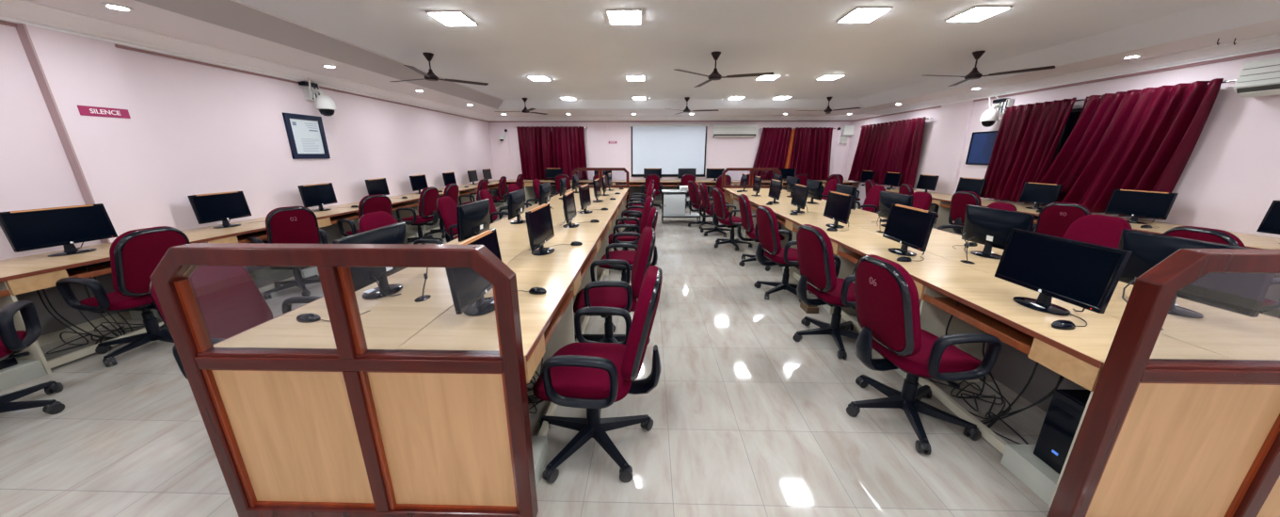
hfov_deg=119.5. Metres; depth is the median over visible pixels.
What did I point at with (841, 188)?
computer monitor
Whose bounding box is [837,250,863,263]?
keyboard tray
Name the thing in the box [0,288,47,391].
desk unit
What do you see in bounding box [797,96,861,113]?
ceiling fan
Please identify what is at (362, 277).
computer monitor
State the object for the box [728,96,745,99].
recessed light
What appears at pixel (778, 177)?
computer monitor
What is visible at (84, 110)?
sign
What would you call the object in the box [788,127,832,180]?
curtain
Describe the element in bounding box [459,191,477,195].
keyboard tray
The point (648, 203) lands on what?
office chair
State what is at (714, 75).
ceiling fan
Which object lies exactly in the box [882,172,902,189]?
computer monitor
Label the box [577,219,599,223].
computer mouse
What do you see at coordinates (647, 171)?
computer monitor
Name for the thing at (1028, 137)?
curtain
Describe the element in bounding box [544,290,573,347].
keyboard tray
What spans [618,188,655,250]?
office chair
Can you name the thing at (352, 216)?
keyboard tray
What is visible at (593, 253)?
keyboard tray
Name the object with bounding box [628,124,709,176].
projection screen
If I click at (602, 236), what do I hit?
keyboard tray
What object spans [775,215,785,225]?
keyboard tray
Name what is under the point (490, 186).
keyboard tray
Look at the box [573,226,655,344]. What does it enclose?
office chair
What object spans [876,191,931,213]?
office chair
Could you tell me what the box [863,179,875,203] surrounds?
office chair
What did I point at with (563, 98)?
recessed light
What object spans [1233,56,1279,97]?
air conditioner
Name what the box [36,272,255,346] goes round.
baseboard
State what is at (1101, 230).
office chair
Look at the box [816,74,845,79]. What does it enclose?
recessed light
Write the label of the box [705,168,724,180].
computer monitor
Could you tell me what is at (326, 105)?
dome camera
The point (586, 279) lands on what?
desk unit
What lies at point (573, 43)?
ceiling
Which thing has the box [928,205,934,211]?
desk unit
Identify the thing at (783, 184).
desk unit
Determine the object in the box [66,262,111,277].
keyboard tray
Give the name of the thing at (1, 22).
trim
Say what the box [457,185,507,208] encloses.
desk unit
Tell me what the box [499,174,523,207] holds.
office chair
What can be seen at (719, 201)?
office chair
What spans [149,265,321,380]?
office chair
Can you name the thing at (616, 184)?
keyboard tray
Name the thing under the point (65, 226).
computer monitor
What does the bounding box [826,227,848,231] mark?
computer mouse
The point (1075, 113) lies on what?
window
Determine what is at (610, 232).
desk unit
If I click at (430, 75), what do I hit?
ceiling fan
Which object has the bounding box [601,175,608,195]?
computer monitor
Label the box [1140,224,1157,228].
computer mouse
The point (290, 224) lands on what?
office chair
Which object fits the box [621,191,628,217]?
desk unit
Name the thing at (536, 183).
office chair
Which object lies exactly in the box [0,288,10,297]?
keyboard tray
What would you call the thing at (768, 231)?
office chair
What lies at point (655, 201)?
baseboard
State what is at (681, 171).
computer monitor
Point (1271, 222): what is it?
computer monitor
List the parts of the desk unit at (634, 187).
modesty panel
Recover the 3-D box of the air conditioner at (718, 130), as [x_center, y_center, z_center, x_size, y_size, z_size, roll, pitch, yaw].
[2.938,-3.960,11.612,1.360,0.378,0.207,0,16,1]
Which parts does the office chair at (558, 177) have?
panel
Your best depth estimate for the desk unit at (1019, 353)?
2.00 m
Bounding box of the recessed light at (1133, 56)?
[1121,54,1143,58]
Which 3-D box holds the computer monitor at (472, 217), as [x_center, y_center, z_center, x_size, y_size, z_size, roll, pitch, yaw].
[-1.495,-0.324,3.435,0.230,0.383,0.555,1,16,3]
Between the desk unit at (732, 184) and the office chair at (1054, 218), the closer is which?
the office chair at (1054, 218)
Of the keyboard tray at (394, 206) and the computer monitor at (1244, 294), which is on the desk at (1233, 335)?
the computer monitor at (1244, 294)
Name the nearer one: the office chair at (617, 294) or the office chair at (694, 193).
the office chair at (617, 294)
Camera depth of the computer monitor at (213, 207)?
4.22 m
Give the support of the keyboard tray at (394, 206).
on the desk unit at (346, 226)
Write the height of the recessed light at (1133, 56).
0.012 m
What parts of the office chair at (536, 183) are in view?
backrest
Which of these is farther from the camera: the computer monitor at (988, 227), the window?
the window
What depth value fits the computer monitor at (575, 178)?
7.96 m
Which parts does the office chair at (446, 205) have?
backrest, armrest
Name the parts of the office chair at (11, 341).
seat, armrest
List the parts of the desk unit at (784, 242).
panel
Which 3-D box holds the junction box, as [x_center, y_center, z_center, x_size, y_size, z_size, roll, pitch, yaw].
[6.348,-3.709,11.649,0.200,0.220,0.105,0,16,1]
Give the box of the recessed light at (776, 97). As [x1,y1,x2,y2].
[772,96,791,99]
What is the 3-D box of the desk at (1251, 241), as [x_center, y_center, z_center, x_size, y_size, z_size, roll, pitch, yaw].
[5.947,-0.438,4.608,0.870,0.029,9.600,0,16,1]
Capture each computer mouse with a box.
[296,310,369,322]
[517,287,546,294]
[547,240,582,247]
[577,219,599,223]
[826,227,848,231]
[896,256,924,261]
[952,241,977,248]
[1050,313,1087,330]
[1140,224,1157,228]
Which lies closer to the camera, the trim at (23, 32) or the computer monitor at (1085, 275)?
the computer monitor at (1085, 275)
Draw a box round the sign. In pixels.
[77,105,130,118]
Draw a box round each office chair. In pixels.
[0,300,64,414]
[55,225,190,367]
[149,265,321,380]
[247,206,328,299]
[336,193,395,236]
[357,210,443,244]
[396,186,443,243]
[423,183,458,238]
[436,195,491,241]
[457,178,487,206]
[479,189,508,223]
[488,176,507,216]
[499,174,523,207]
[507,183,538,207]
[532,178,559,203]
[533,265,662,482]
[552,174,572,194]
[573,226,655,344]
[591,174,607,185]
[598,207,657,281]
[608,195,653,273]
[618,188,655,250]
[621,182,654,231]
[625,179,654,207]
[640,174,662,208]
[677,174,698,208]
[688,180,714,228]
[698,182,731,237]
[707,174,731,195]
[712,187,752,250]
[734,174,754,185]
[736,193,784,271]
[753,205,810,302]
[785,174,809,190]
[792,224,858,359]
[821,174,843,194]
[821,178,837,200]
[833,176,860,200]
[846,254,1002,454]
[855,184,885,212]
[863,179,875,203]
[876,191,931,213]
[898,183,938,217]
[936,201,1017,235]
[948,191,981,233]
[1031,202,1091,237]
[1063,214,1132,248]
[1162,225,1279,312]
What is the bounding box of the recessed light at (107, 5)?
[99,2,134,11]
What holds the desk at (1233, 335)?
on the desk unit
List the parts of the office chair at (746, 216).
panel, backrest, seat, armrest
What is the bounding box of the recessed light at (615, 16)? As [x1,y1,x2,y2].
[606,9,641,24]
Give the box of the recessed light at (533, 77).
[527,75,551,80]
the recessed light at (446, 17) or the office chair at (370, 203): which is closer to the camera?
the recessed light at (446, 17)
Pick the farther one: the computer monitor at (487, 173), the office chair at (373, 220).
the computer monitor at (487, 173)
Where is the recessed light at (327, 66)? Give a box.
[321,64,336,67]
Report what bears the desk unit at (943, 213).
on the floor
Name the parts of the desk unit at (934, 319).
foot rail, drawer, panel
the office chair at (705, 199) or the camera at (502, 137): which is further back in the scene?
the camera at (502, 137)
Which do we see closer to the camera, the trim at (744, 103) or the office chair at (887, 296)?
the office chair at (887, 296)
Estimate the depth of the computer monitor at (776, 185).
6.32 m
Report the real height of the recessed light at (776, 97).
0.020 m
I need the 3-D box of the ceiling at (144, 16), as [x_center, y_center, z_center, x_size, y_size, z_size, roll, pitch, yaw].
[-4.367,-2.406,4.227,1.240,0.150,15.620,0,16,1]
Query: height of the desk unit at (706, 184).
0.722 m
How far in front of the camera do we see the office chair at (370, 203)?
5.18 m
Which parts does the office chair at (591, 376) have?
armrest, seat, armrest, backrest, panel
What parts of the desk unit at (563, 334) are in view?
panel, drawer, foot rail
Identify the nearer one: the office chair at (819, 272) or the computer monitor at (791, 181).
the office chair at (819, 272)
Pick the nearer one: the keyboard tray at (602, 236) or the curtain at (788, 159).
the keyboard tray at (602, 236)
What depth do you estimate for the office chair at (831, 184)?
8.34 m
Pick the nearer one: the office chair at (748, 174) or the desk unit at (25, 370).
the desk unit at (25, 370)
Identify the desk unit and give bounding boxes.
[0,260,164,374]
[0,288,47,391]
[202,229,319,292]
[266,211,358,243]
[341,202,425,239]
[392,196,440,233]
[438,191,477,219]
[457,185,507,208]
[488,182,526,206]
[524,182,556,205]
[524,290,573,488]
[532,248,596,375]
[570,182,592,188]
[572,226,608,303]
[595,212,616,275]
[608,203,622,251]
[612,182,644,201]
[616,196,625,231]
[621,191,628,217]
[654,182,688,207]
[688,182,731,206]
[722,192,743,227]
[731,182,769,185]
[733,196,756,238]
[747,205,793,247]
[769,182,786,190]
[775,215,800,277]
[792,227,856,314]
[822,183,858,190]
[837,250,988,382]
[917,293,1102,508]
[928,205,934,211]
[931,199,961,235]
[940,204,1036,231]
[985,374,999,382]
[1263,272,1279,317]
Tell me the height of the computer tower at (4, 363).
0.370 m
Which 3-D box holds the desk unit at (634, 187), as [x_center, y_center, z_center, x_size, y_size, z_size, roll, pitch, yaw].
[-0.380,-2.059,11.831,1.260,0.722,0.866,0,16,1]
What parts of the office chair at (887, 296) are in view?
panel, backrest, seat, armrest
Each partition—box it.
[149,242,538,516]
[1046,248,1279,516]
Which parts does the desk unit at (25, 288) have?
panel, drawer, modesty panel, foot rail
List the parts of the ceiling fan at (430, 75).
blade, blade, motor, blade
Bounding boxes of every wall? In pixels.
[0,24,494,259]
[488,121,852,179]
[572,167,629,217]
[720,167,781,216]
[844,52,1279,238]
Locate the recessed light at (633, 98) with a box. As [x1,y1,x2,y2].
[632,96,646,99]
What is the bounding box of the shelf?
[663,212,699,216]
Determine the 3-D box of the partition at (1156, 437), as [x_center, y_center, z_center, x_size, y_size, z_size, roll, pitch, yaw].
[2.468,0.572,1.418,1.400,1.238,0.075,0,16,1]
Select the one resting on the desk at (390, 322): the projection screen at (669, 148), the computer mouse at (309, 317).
the computer mouse at (309, 317)
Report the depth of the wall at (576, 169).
9.20 m
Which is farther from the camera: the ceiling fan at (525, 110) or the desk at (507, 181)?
the desk at (507, 181)
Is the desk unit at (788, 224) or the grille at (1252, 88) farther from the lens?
the desk unit at (788, 224)
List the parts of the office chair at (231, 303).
armrest, backrest, armrest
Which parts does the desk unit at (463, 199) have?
panel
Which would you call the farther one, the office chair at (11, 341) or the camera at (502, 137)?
the camera at (502, 137)
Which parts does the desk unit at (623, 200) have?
panel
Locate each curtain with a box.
[516,126,553,179]
[551,126,588,179]
[752,127,791,179]
[784,128,795,168]
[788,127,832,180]
[848,116,926,188]
[979,97,1076,204]
[1024,78,1223,218]
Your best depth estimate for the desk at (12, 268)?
3.31 m
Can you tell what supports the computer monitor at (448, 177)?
on the desk at (12, 268)
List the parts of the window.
pane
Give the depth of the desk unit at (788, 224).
4.86 m
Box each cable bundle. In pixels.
[36,266,144,353]
[526,356,543,413]
[928,301,1064,444]
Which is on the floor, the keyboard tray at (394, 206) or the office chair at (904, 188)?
the office chair at (904, 188)
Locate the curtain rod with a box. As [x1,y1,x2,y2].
[1002,79,1236,110]
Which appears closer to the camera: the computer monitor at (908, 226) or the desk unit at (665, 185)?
the computer monitor at (908, 226)
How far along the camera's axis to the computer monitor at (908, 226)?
3.07 m
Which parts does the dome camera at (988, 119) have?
arm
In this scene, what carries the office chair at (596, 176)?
on the floor
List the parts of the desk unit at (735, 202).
panel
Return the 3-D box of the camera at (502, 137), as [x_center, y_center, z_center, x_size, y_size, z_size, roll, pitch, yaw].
[-4.380,-3.832,11.836,0.160,0.225,0.199,0,16,1]
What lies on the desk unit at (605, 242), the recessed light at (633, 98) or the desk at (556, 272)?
the desk at (556, 272)
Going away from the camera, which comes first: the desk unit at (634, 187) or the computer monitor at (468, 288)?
the computer monitor at (468, 288)
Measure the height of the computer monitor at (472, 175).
0.384 m
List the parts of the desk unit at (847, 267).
foot rail, drawer, panel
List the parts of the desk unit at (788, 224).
drawer, panel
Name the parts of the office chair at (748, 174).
panel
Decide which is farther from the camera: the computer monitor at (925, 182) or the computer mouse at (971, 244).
the computer monitor at (925, 182)
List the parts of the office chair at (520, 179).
panel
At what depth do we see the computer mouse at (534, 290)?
2.22 m
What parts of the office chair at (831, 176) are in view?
panel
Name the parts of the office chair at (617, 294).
seat, armrest, armrest, backrest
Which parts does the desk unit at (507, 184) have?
modesty panel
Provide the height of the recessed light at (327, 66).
0.012 m
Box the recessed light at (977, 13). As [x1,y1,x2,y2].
[944,5,1013,21]
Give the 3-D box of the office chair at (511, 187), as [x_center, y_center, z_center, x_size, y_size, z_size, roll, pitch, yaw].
[-2.166,-0.929,7.230,0.690,1.010,0.682,-6,17,-20]
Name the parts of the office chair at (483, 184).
armrest, backrest, panel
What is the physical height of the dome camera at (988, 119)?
0.545 m
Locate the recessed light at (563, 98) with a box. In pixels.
[560,96,576,99]
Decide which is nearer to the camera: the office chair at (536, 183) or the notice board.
the notice board
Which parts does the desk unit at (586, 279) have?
panel, drawer, foot rail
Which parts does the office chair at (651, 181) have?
armrest, armrest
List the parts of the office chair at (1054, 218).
backrest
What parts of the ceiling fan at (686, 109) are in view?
motor, blade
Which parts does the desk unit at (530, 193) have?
drawer, panel, modesty panel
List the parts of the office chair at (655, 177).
panel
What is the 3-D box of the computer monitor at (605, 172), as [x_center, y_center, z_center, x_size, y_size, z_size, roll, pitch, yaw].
[-1.159,-2.640,11.754,0.555,0.383,0.184,0,16,1]
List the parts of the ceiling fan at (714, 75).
blade, blade, motor, blade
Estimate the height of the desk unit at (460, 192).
0.722 m
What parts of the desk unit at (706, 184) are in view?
modesty panel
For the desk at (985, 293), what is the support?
on the desk unit at (788, 224)
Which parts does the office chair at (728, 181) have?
armrest, panel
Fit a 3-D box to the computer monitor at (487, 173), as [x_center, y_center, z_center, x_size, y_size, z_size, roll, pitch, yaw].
[-4.573,-2.488,11.207,0.184,0.384,0.555,0,16,-1]
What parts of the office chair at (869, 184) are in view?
panel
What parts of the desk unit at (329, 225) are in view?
drawer, modesty panel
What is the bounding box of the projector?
[679,185,687,191]
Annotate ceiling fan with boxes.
[391,52,488,85]
[494,97,547,114]
[666,96,719,114]
[674,51,773,87]
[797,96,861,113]
[928,50,1055,86]
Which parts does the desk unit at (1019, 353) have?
foot rail, modesty panel, drawer, panel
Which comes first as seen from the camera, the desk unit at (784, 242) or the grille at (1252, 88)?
the grille at (1252, 88)
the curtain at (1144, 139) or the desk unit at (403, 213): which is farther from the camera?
the desk unit at (403, 213)
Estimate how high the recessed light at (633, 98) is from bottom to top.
0.020 m
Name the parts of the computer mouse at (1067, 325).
cord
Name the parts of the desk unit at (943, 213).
drawer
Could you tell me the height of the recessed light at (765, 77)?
0.020 m
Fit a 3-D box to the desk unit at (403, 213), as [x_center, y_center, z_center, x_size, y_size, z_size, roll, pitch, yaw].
[-4.526,-0.949,7.845,0.701,0.722,1.200,0,16,1]
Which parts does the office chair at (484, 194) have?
backrest, armrest, armrest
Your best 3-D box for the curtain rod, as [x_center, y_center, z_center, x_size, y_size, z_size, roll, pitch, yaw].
[6.353,-2.224,5.191,0.130,0.038,2.760,0,16,1]
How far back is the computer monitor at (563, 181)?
6.77 m
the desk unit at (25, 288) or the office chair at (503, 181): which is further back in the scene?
the office chair at (503, 181)
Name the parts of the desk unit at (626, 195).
panel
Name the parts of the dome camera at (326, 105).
arm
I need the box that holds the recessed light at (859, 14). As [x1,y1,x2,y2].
[836,6,893,22]
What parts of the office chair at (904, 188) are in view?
panel, backrest, armrest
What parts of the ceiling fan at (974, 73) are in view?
blade, motor, blade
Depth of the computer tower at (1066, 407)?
1.73 m
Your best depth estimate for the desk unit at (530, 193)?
11.78 m
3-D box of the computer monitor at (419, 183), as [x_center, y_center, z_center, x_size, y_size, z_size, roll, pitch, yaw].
[-4.657,-1.563,7.885,0.184,0.384,0.555,0,16,-1]
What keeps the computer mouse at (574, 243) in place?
on the desk at (556, 272)
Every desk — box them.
[0,181,498,282]
[212,187,602,349]
[397,188,628,361]
[489,179,859,183]
[722,188,1232,368]
[747,188,1279,360]
[885,188,1279,249]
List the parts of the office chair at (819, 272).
panel, backrest, seat, armrest, armrest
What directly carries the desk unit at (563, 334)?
on the floor
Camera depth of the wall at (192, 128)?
4.05 m
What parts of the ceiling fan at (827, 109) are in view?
motor, blade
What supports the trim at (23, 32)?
attached to the wall at (192, 128)
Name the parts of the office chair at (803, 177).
panel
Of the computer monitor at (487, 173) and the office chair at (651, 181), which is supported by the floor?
the office chair at (651, 181)
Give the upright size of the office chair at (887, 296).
1.010 m
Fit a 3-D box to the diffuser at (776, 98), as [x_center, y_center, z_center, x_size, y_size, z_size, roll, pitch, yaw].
[3.255,-3.685,8.580,0.290,0.019,0.330,0,16,1]
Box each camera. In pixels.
[298,78,336,116]
[498,133,505,141]
[979,95,1014,127]
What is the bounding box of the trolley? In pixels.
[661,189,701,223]
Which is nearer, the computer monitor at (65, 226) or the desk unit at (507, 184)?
the computer monitor at (65, 226)
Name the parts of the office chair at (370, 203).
armrest, seat, backrest, panel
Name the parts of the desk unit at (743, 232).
panel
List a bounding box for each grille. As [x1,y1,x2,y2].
[713,133,755,137]
[1236,83,1279,93]
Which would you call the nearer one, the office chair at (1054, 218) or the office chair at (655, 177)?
the office chair at (1054, 218)
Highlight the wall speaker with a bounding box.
[841,125,854,135]
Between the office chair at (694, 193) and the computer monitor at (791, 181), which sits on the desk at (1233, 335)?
the computer monitor at (791, 181)
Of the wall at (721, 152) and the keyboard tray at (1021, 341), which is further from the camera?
the wall at (721, 152)
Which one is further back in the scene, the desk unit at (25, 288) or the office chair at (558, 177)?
the office chair at (558, 177)
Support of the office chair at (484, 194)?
on the floor
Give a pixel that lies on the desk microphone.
(423, 297)
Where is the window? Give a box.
[1049,107,1082,166]
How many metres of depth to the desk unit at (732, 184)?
11.58 m
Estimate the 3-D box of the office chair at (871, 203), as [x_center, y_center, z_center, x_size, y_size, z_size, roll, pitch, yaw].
[4.064,-0.841,6.916,0.693,1.010,0.680,11,19,33]
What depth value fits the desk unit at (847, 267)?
3.65 m
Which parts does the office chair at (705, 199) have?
panel, backrest, seat, armrest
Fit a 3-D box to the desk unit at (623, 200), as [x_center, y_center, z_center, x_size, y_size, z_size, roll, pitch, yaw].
[-0.590,-0.894,7.647,0.541,0.722,1.160,0,16,1]
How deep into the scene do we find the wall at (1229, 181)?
4.22 m
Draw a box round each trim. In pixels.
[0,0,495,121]
[0,20,488,122]
[16,23,110,242]
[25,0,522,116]
[134,0,503,109]
[230,0,504,100]
[488,120,852,122]
[489,115,852,121]
[498,98,863,109]
[499,108,861,116]
[830,18,1279,115]
[850,32,1279,120]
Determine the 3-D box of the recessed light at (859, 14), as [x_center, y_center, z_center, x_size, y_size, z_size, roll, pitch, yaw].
[2.087,-2.269,3.490,0.322,0.020,0.362,0,16,1]
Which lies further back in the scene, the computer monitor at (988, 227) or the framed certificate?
the framed certificate
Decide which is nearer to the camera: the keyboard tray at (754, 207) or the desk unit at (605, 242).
the desk unit at (605, 242)
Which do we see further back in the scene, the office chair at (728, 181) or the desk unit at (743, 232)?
the office chair at (728, 181)
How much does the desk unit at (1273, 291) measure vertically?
0.722 m
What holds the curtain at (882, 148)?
hanging from the curtain rod
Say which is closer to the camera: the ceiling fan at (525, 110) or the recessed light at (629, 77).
the recessed light at (629, 77)
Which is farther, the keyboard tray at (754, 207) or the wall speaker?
the wall speaker
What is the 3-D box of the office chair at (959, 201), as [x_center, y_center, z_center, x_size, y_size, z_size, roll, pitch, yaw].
[5.256,-0.550,5.869,0.684,1.010,0.686,-10,18,-31]
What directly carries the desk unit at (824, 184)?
on the floor
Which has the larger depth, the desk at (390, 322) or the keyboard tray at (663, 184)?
the keyboard tray at (663, 184)
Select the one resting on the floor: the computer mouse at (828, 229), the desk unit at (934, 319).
the desk unit at (934, 319)
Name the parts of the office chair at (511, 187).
backrest, armrest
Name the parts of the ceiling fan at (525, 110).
motor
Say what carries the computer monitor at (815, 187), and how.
on the desk at (1233, 335)
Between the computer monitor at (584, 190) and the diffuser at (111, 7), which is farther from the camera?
the computer monitor at (584, 190)
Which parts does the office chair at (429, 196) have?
armrest, seat, backrest, panel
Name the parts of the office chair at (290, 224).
armrest, backrest, panel, armrest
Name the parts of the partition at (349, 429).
wood panel, rail, post, wood panel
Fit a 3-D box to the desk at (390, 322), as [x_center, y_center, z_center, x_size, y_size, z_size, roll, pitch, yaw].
[-1.359,-0.667,5.429,0.820,0.029,8.012,0,16,1]
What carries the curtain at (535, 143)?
hanging from the curtain rod
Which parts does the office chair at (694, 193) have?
panel, backrest, seat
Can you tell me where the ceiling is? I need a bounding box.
[237,0,1224,99]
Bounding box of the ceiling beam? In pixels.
[857,0,1279,108]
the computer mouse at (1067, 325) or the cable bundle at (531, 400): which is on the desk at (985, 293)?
the computer mouse at (1067, 325)
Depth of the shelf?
8.66 m
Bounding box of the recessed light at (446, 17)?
[425,10,478,25]
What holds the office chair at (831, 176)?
on the floor
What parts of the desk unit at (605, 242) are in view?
panel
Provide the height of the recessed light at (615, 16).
0.020 m
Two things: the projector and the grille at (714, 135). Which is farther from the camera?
the grille at (714, 135)
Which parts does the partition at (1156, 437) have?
wood panel, rail, post, wood panel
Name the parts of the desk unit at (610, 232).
panel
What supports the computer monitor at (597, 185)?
on the desk at (556, 272)
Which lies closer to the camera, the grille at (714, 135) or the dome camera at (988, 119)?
the dome camera at (988, 119)
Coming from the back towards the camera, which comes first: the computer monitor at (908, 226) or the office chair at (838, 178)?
the office chair at (838, 178)
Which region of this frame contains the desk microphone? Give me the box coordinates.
[414,267,431,302]
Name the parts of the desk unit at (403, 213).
panel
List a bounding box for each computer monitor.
[0,203,117,256]
[187,191,251,228]
[297,182,337,211]
[332,221,407,299]
[364,177,389,194]
[409,174,428,193]
[442,172,456,186]
[445,227,502,315]
[456,198,489,241]
[467,169,478,184]
[482,168,492,182]
[507,188,526,223]
[525,202,554,255]
[538,181,551,207]
[544,168,562,180]
[559,176,566,199]
[560,190,578,227]
[572,174,578,192]
[577,183,591,213]
[592,177,603,202]
[593,170,611,175]
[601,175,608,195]
[607,173,614,191]
[643,168,661,177]
[677,168,696,177]
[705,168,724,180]
[740,173,748,191]
[751,176,761,196]
[768,178,782,203]
[773,174,782,192]
[778,168,795,180]
[786,176,799,197]
[790,183,809,213]
[806,178,822,204]
[823,191,854,228]
[835,183,856,213]
[860,170,874,185]
[876,191,913,226]
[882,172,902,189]
[882,203,937,255]
[916,174,939,193]
[955,176,986,196]
[961,204,1035,259]
[994,227,1132,315]
[1018,181,1062,209]
[1104,188,1178,223]
[1118,228,1274,318]
[1256,200,1279,243]
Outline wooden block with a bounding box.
[800,301,818,313]
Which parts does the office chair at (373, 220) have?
backrest, armrest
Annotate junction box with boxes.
[839,135,847,143]
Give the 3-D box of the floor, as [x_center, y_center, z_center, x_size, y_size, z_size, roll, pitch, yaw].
[0.702,0.319,4.858,11.780,0.120,16.020,0,16,1]
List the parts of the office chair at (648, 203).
seat, armrest, armrest, backrest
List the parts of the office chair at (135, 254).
armrest, seat, backrest, panel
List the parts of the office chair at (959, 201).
panel, backrest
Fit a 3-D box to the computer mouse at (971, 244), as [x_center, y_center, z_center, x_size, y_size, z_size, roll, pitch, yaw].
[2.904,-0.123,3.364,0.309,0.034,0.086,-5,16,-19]
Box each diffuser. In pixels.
[108,5,127,9]
[773,96,789,99]
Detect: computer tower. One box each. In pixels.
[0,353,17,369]
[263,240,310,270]
[1033,388,1090,473]
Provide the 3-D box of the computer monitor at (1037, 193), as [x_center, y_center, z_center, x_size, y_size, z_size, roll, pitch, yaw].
[6.063,-0.944,5.658,0.230,0.384,0.555,1,16,3]
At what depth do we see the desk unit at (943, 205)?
6.80 m
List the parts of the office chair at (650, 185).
seat, armrest, armrest, backrest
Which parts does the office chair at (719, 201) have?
panel, backrest, seat, armrest, armrest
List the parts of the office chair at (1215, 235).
panel, backrest, seat, armrest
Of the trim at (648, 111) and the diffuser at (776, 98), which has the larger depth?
the trim at (648, 111)
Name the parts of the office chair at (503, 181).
armrest, seat, backrest, panel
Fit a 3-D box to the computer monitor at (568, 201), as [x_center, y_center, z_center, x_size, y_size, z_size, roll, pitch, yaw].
[-0.820,-0.559,4.277,0.230,0.384,0.555,0,16,-1]
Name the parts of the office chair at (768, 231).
panel, backrest, seat, armrest, armrest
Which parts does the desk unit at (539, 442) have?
drawer, foot rail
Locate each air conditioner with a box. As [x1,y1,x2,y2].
[711,124,757,137]
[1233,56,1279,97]
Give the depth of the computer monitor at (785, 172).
11.60 m
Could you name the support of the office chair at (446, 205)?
on the floor
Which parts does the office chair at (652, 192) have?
seat, armrest, armrest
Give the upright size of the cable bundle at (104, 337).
0.679 m
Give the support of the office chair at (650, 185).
on the floor
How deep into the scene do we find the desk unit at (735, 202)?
8.13 m
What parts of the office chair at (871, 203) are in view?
armrest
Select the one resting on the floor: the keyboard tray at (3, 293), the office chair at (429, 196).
the office chair at (429, 196)
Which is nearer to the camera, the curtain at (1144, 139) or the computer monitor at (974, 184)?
the curtain at (1144, 139)
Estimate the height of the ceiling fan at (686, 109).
0.318 m
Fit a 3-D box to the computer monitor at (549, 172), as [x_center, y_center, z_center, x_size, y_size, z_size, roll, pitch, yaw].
[-2.708,-2.651,11.790,0.555,0.384,0.184,0,16,1]
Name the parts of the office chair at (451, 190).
backrest, panel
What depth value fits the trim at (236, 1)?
4.13 m
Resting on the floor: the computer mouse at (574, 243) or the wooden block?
the wooden block
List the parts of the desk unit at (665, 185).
modesty panel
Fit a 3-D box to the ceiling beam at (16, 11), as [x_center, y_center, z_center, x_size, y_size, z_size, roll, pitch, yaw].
[-4.777,-2.289,4.270,0.420,0.101,15.620,0,16,1]
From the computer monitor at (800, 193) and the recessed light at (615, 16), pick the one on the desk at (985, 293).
the computer monitor at (800, 193)
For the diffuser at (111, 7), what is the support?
attached to the recessed light at (107, 5)
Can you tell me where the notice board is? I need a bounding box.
[965,130,997,164]
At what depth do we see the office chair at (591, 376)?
1.82 m
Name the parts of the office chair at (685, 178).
panel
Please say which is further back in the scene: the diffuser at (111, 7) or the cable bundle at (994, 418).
the diffuser at (111, 7)
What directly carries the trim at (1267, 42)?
attached to the wall at (1229, 181)
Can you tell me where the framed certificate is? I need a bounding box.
[282,112,330,159]
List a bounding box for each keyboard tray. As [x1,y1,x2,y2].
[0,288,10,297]
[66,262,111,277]
[237,231,267,242]
[330,212,358,223]
[392,202,418,210]
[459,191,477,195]
[487,185,498,190]
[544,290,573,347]
[580,248,596,279]
[600,226,608,243]
[615,184,644,186]
[662,184,680,186]
[750,205,758,210]
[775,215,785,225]
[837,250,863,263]
[922,293,1034,354]
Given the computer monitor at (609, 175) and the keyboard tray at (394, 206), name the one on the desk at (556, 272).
the computer monitor at (609, 175)
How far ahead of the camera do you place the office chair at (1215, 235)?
2.80 m
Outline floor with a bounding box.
[0,202,1049,516]
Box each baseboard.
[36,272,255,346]
[501,199,713,203]
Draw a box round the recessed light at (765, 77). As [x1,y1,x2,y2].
[755,74,781,79]
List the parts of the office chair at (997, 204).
armrest, backrest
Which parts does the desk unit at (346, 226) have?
panel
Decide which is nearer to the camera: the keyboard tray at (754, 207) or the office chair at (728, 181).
the keyboard tray at (754, 207)
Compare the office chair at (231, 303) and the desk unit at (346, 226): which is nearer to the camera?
the office chair at (231, 303)
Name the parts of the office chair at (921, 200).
backrest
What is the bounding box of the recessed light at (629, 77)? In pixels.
[625,75,645,80]
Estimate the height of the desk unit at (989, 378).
0.722 m
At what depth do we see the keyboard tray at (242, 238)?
4.30 m
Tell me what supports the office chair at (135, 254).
on the floor
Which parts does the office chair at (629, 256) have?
seat, armrest, armrest, backrest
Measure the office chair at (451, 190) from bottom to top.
1.010 m
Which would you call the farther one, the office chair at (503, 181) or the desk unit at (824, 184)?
the desk unit at (824, 184)
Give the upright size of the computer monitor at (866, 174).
0.384 m
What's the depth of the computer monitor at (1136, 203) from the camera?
4.48 m
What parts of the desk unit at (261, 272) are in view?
drawer, modesty panel, foot rail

